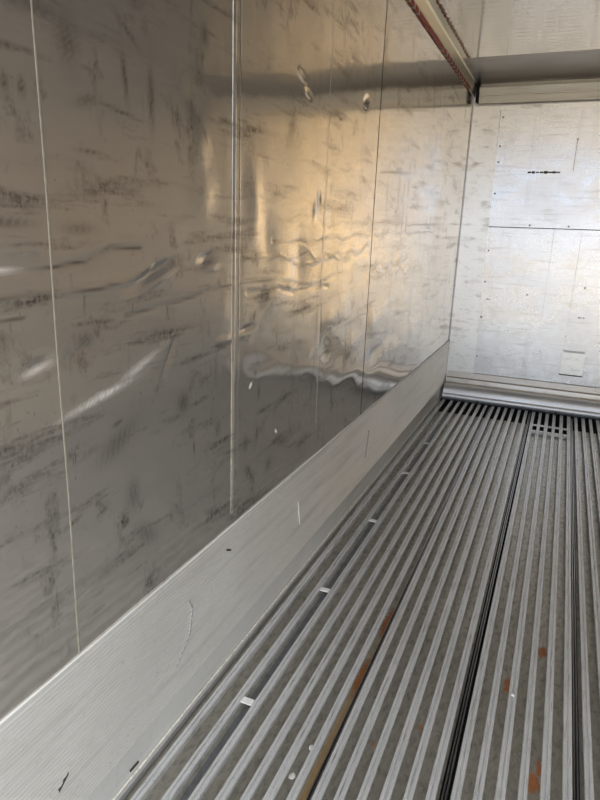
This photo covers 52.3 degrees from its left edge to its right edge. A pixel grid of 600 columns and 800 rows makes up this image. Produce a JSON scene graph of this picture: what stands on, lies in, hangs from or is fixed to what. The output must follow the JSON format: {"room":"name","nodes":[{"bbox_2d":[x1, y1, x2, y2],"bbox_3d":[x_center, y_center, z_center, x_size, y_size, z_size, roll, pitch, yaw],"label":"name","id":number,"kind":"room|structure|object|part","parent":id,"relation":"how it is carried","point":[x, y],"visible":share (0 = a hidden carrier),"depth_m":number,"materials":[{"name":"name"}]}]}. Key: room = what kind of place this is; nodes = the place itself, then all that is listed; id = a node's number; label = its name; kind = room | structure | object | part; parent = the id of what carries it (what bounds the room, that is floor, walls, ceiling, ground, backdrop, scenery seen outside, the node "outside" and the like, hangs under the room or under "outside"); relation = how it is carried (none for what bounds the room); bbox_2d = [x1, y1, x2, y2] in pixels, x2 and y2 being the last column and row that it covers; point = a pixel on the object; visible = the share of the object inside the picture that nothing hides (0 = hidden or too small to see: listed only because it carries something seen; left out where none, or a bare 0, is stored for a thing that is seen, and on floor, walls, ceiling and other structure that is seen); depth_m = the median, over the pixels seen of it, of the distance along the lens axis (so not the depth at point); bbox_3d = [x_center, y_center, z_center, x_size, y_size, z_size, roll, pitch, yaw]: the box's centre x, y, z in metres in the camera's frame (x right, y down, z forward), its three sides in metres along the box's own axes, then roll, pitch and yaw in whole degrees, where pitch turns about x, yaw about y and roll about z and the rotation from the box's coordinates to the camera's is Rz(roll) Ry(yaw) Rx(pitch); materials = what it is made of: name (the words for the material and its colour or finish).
{"room":"refrigerated shipping container","nodes":[
{"label":"refrigerated shipping container","id":0,"kind":"room"},
{"bbox_2d":[0,0,473,721],"bbox_3d":[0.278,-0.648,2.903,0.060,2.686,5.775,8,17,22],"label":"wall","id":1,"kind":"structure","parent":0,"point":[230,229],"depth_m":1.56,"materials":[{"name":"silver metal"}]},
{"bbox_2d":[0,340,448,799],"bbox_3d":[0.244,0.368,3.117,0.015,0.507,5.650,8,17,22],"label":"baseboard","id":2,"kind":"structure","parent":1,"relation":"attached to","point":[88,732],"depth_m":1.80,"materials":[{"name":"metal"}]},
{"bbox_2d":[408,0,469,89],"bbox_3d":[0.383,-1.860,2.629,0.009,0.023,4.799,8,17,22],"label":"loading limit stripe","id":3,"kind":"object","parent":1,"relation":"attached to","point":[412,2],"visible":1,"depth_m":3.57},
{"bbox_2d":[414,0,480,102],"bbox_3d":[0.341,-1.839,2.493,0.049,0.143,5.658,8,17,22],"label":"trim","id":4,"kind":"structure","parent":1,"relation":"attached to","point":[425,6],"depth_m":3.81,"materials":[{"name":"metal"}]},
{"bbox_2d":[429,0,599,83],"bbox_3d":[1.400,-1.793,2.109,2.394,0.056,5.782,8,17,22],"label":"ceiling","id":5,"kind":"structure","parent":0,"point":[499,41],"depth_m":3.76,"materials":[{"name":"white metal"}]},
{"bbox_3d":[2.334,-2.325,4.218,2.253,0.003,0.801,8,17,22],"label":"plate","id":6,"kind":"part","parent":5,"relation":"part of","materials":[{"name":"grey metal"}]},
{"bbox_2d":[439,399,599,799],"bbox_3d":[1.304,0.830,2.848,2.394,0.048,5.782,8,17,22],"label":"floor","id":7,"kind":"structure","parent":0,"point":[446,402],"depth_m":3.43,"materials":[{"name":"metal"}]},
{"bbox_2d":[119,399,489,799],"bbox_3d":[0.394,0.691,3.013,0.444,0.066,5.430,8,17,22],"label":"floor panel","id":8,"kind":"object","parent":7,"relation":"on","point":[304,667],"visible":0.98,"depth_m":2.17,"materials":[{"name":"metal"}]},
{"bbox_2d":[240,696,254,705],"bbox_3d":[-0.165,0.946,1.921,0.038,0.005,0.023,8,17,22],"label":"tab","id":9,"kind":"object","parent":8,"relation":"on","point":[245,700],"visible":1,"depth_m":1.92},
{"bbox_2d":[288,772,294,778],"bbox_3d":[-0.023,1.047,1.704,0.020,0.004,0.023,2,16,-1],"label":"chip","id":10,"kind":"object","parent":8,"relation":"on","point":[292,775],"visible":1,"depth_m":1.70,"materials":[{"name":"white plastic"}]},
{"bbox_2d":[320,587,329,592],"bbox_3d":[0.103,0.784,2.529,0.038,0.005,0.023,8,17,22],"label":"tab","id":11,"kind":"object","parent":8,"relation":"on","point":[323,589],"visible":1,"depth_m":2.53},
{"bbox_2d":[309,406,529,799],"bbox_3d":[0.750,0.744,2.870,0.321,0.066,5.430,8,17,22],"label":"floor panel","id":12,"kind":"object","parent":7,"relation":"on","point":[394,742],"visible":1,"depth_m":2.19,"materials":[{"name":"metal"}]},
{"bbox_2d":[445,411,574,799],"bbox_3d":[1.050,0.789,2.750,0.320,0.066,5.430,8,17,22],"label":"floor panel","id":13,"kind":"object","parent":7,"relation":"on","point":[521,746],"visible":1,"depth_m":2.20,"materials":[{"name":"metal"}]},
{"bbox_2d":[442,383,599,418],"bbox_3d":[2.321,0.072,5.103,2.235,0.127,0.151,8,17,22],"label":"rail","id":14,"kind":"object","parent":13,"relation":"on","point":[545,403],"visible":1,"depth_m":5.24,"materials":[{"name":"metal"}]},
{"bbox_2d":[571,417,599,799],"bbox_3d":[1.350,0.834,2.630,0.322,0.066,5.430,8,17,22],"label":"floor panel","id":15,"kind":"object","parent":7,"relation":"on","point":[585,446],"visible":1,"depth_m":2.51,"materials":[{"name":"metal"}]},
{"bbox_2d":[443,89,599,419],"bbox_3d":[2.455,-1.148,4.982,2.288,2.673,0.114,8,17,22],"label":"wall","id":16,"kind":"structure","parent":0,"point":[526,300],"depth_m":5.13,"materials":[{"name":"metal"}]},
{"bbox_2d":[445,370,599,401],"bbox_3d":[2.378,-0.050,5.201,2.253,0.136,0.119,8,17,22],"label":"trim","id":17,"kind":"structure","parent":16,"relation":"attached to","point":[556,389],"depth_m":5.39,"materials":[{"name":"metal"}]},
{"bbox_3d":[2.418,-0.732,5.070,1.813,1.294,0.011,8,17,22],"label":"panel","id":18,"kind":"part","parent":16,"relation":"part of","materials":[{"name":"metal"}]},
{"bbox_2d":[475,78,599,108],"bbox_3d":[2.472,-2.325,4.586,2.253,0.193,0.080,8,17,22],"label":"trim","id":19,"kind":"structure","parent":16,"relation":"attached to","point":[578,90],"depth_m":4.81,"materials":[{"name":"metal"}]},
{"bbox_3d":[2.458,-1.814,4.765,1.813,0.943,0.011,8,17,22],"label":"panel","id":20,"kind":"part","parent":16,"relation":"part of","materials":[{"name":"metal"}]},
{"bbox_3d":[2.322,-0.313,5.213,0.176,0.202,0.010,8,17,22],"label":"inspection plate","id":21,"kind":"part","parent":16,"relation":"part of","materials":[{"name":"metal"}]}
]}

